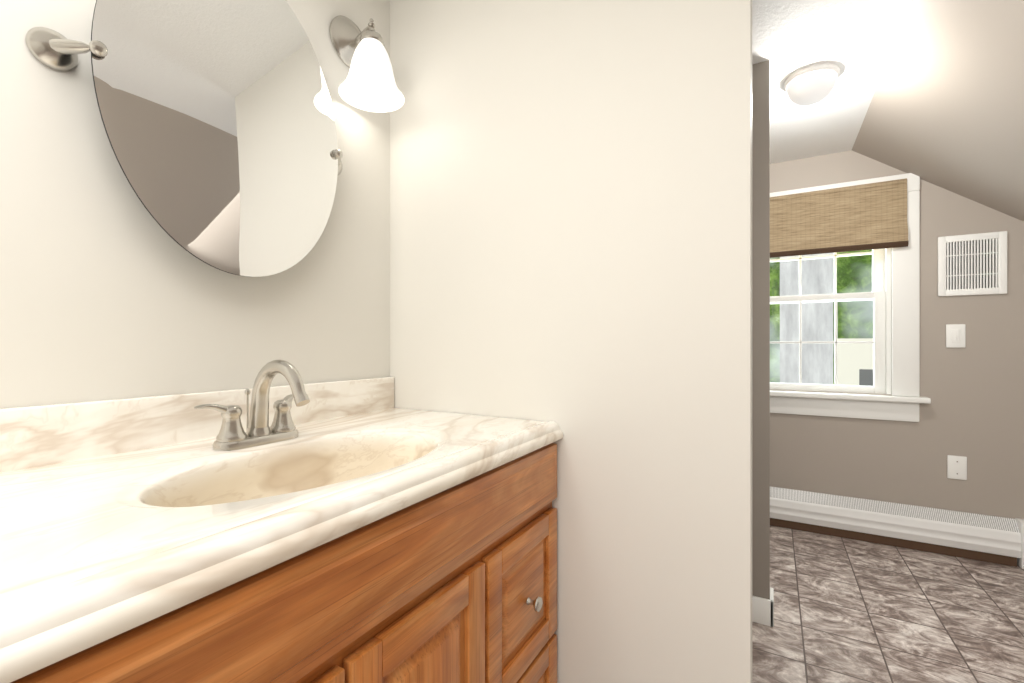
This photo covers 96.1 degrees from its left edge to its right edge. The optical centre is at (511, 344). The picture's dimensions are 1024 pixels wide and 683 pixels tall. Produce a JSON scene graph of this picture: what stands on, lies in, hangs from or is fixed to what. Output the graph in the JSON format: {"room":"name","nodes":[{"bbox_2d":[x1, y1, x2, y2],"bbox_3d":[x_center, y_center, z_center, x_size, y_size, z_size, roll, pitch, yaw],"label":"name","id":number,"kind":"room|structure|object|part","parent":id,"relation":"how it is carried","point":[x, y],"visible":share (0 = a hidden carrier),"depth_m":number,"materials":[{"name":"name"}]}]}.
{"room":"bathroom","nodes":[
{"label":"bathroom","id":0,"kind":"room"},
{"bbox_2d":[0,0,389,408],"bbox_3d":[-1.044,-0.060,0.248,0.179,2.200,2.800,0,0,30],"label":"wall","id":1,"kind":"structure","parent":0,"point":[110,288],"depth_m":0.88,"materials":[{"name":"white paint"}]},
{"bbox_3d":[-0.579,-0.480,0.965,0.079,0.676,0.606,0,0,30],"label":"mirror","id":2,"kind":"part","parent":1,"relation":"part of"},
{"bbox_2d":[329,15,404,112],"bbox_3d":[-0.375,-0.778,1.222,0.179,0.240,0.169,0,0,30],"label":"sconce","id":3,"kind":"object","parent":1,"relation":"attached to","point":[369,84],"visible":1,"depth_m":1.23,"materials":[{"name":"white glass"}]},
{"bbox_2d":[390,0,751,682],"bbox_3d":[0.078,-0.060,1.210,0.980,2.200,0.100,0,0,30],"label":"wall","id":4,"kind":"structure","parent":0,"point":[571,218],"depth_m":1.07,"materials":[{"name":"white paint"}]},
{"bbox_2d":[752,60,769,599],"bbox_3d":[0.544,-0.060,2.003,1.008,2.200,0.100,0,0,30],"label":"wall","id":5,"kind":"structure","parent":0,"point":[761,329],"depth_m":1.72,"materials":[{"name":"beige paint"}]},
{"bbox_2d":[752,587,773,626],"bbox_3d":[0.547,0.993,1.993,1.019,0.095,0.113,0,0,30],"label":"baseboard","id":6,"kind":"structure","parent":5,"relation":"attached to","point":[763,611],"depth_m":1.71,"materials":[{"name":"white wood"}]},
{"bbox_2d":[752,0,911,163],"bbox_3d":[0.052,-1.120,0.850,1.490,0.120,4.930,0,0,30],"label":"ceiling","id":7,"kind":"structure","parent":0,"point":[854,41],"depth_m":1.69,"materials":[{"name":"white paint"}]},
{"bbox_2d":[784,63,839,105],"bbox_3d":[1.185,-1.009,1.823,0.188,0.100,0.188,0,0,30],"label":"ceiling lamp","id":8,"kind":"object","parent":7,"relation":"attached to","point":[811,85],"visible":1,"depth_m":1.77,"materials":[{"name":"white glass"}]},
{"bbox_2d":[752,525,1023,682],"bbox_3d":[0.782,1.080,0.435,3.170,0.080,4.930,0,0,30],"label":"floor","id":9,"kind":"structure","parent":0,"point":[846,610],"depth_m":1.75,"materials":[{"name":"tile"}]},
{"bbox_2d":[0,377,562,682],"bbox_3d":[-0.425,0.568,0.712,0.592,0.944,1.258,0,0,30],"label":"bathroom vanity","id":10,"kind":"object","parent":9,"relation":"on","point":[360,531],"visible":1,"depth_m":0.64,"materials":[{"name":"white stone"}]},
{"bbox_2d":[194,360,309,450],"bbox_3d":[-0.451,0.108,0.866,0.187,0.162,0.209,0,0,30],"label":"faucet","id":11,"kind":"object","parent":10,"relation":"on","point":[232,435],"visible":1,"depth_m":0.87,"materials":[{"name":"silver metal"}]},
{"bbox_2d":[770,150,1023,518],"bbox_3d":[2.009,-0.060,2.493,3.070,2.200,0.140,0,0,30],"label":"wall","id":12,"kind":"structure","parent":0,"point":[973,410],"depth_m":2.33,"materials":[{"name":"beige paint"}]},
{"bbox_2d":[770,173,930,421],"bbox_3d":[1.733,-0.245,2.606,0.930,1.280,0.187,0,0,30],"label":"window","id":13,"kind":"structure","parent":12,"relation":"in","point":[903,401],"depth_m":2.46,"materials":[{"name":"white wood"}]},
{"bbox_2d":[770,178,908,257],"bbox_3d":[1.698,-0.680,2.543,0.758,0.354,0.032,0,0,30],"label":"roman shade","id":14,"kind":"object","parent":13,"relation":"attached to","point":[870,216],"visible":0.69,"depth_m":2.50,"materials":[{"name":"brown"}]},
{"bbox_2d":[770,486,1023,568],"bbox_3d":[1.525,0.930,2.645,2.070,0.216,0.070,0,0,30],"label":"heater","id":15,"kind":"object","parent":12,"relation":"attached to","point":[989,538],"visible":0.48,"depth_m":2.35,"materials":[{"name":"white metal"}]},
{"bbox_2d":[946,324,964,347],"bbox_3d":[2.209,-0.045,2.290,0.072,0.116,0.012,0,0,30],"label":"switch plate","id":16,"kind":"object","parent":12,"relation":"attached to","point":[955,335],"visible":1,"depth_m":2.29,"materials":[{"name":"white plastic"}]},
{"bbox_2d":[947,455,966,479],"bbox_3d":[2.215,0.610,2.289,0.072,0.116,0.008,0,0,30],"label":"electrical outlet plate","id":17,"kind":"object","parent":12,"relation":"attached to","point":[956,467],"visible":1,"depth_m":2.29,"materials":[{"name":"white plastic"}]},
{"bbox_2d":[938,231,1006,295],"bbox_3d":[2.259,-0.395,2.261,0.250,0.300,0.012,0,0,30],"label":"air vent","id":18,"kind":"object","parent":12,"relation":"in","point":[972,264],"visible":1,"depth_m":2.26,"materials":[{"name":"white metal"}]},
{"bbox_2d":[852,0,1023,220],"bbox_3d":[1.430,-0.530,0.068,1.680,1.360,4.930,0,0,30],"label":"ceiling","id":19,"kind":"structure","parent":0,"point":[945,110],"depth_m":1.73,"materials":[{"name":"beige paint"}]},
{"label":"outside","id":20,"kind":"structure","parent":0,"visible":0},
{"bbox_2d":[770,250,872,385],"bbox_3d":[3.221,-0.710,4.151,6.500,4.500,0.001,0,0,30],"label":"window glass","id":21,"kind":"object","parent":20,"point":[823,363],"depth_m":4.32,"materials":[{"name":"clear glass"}]}
]}

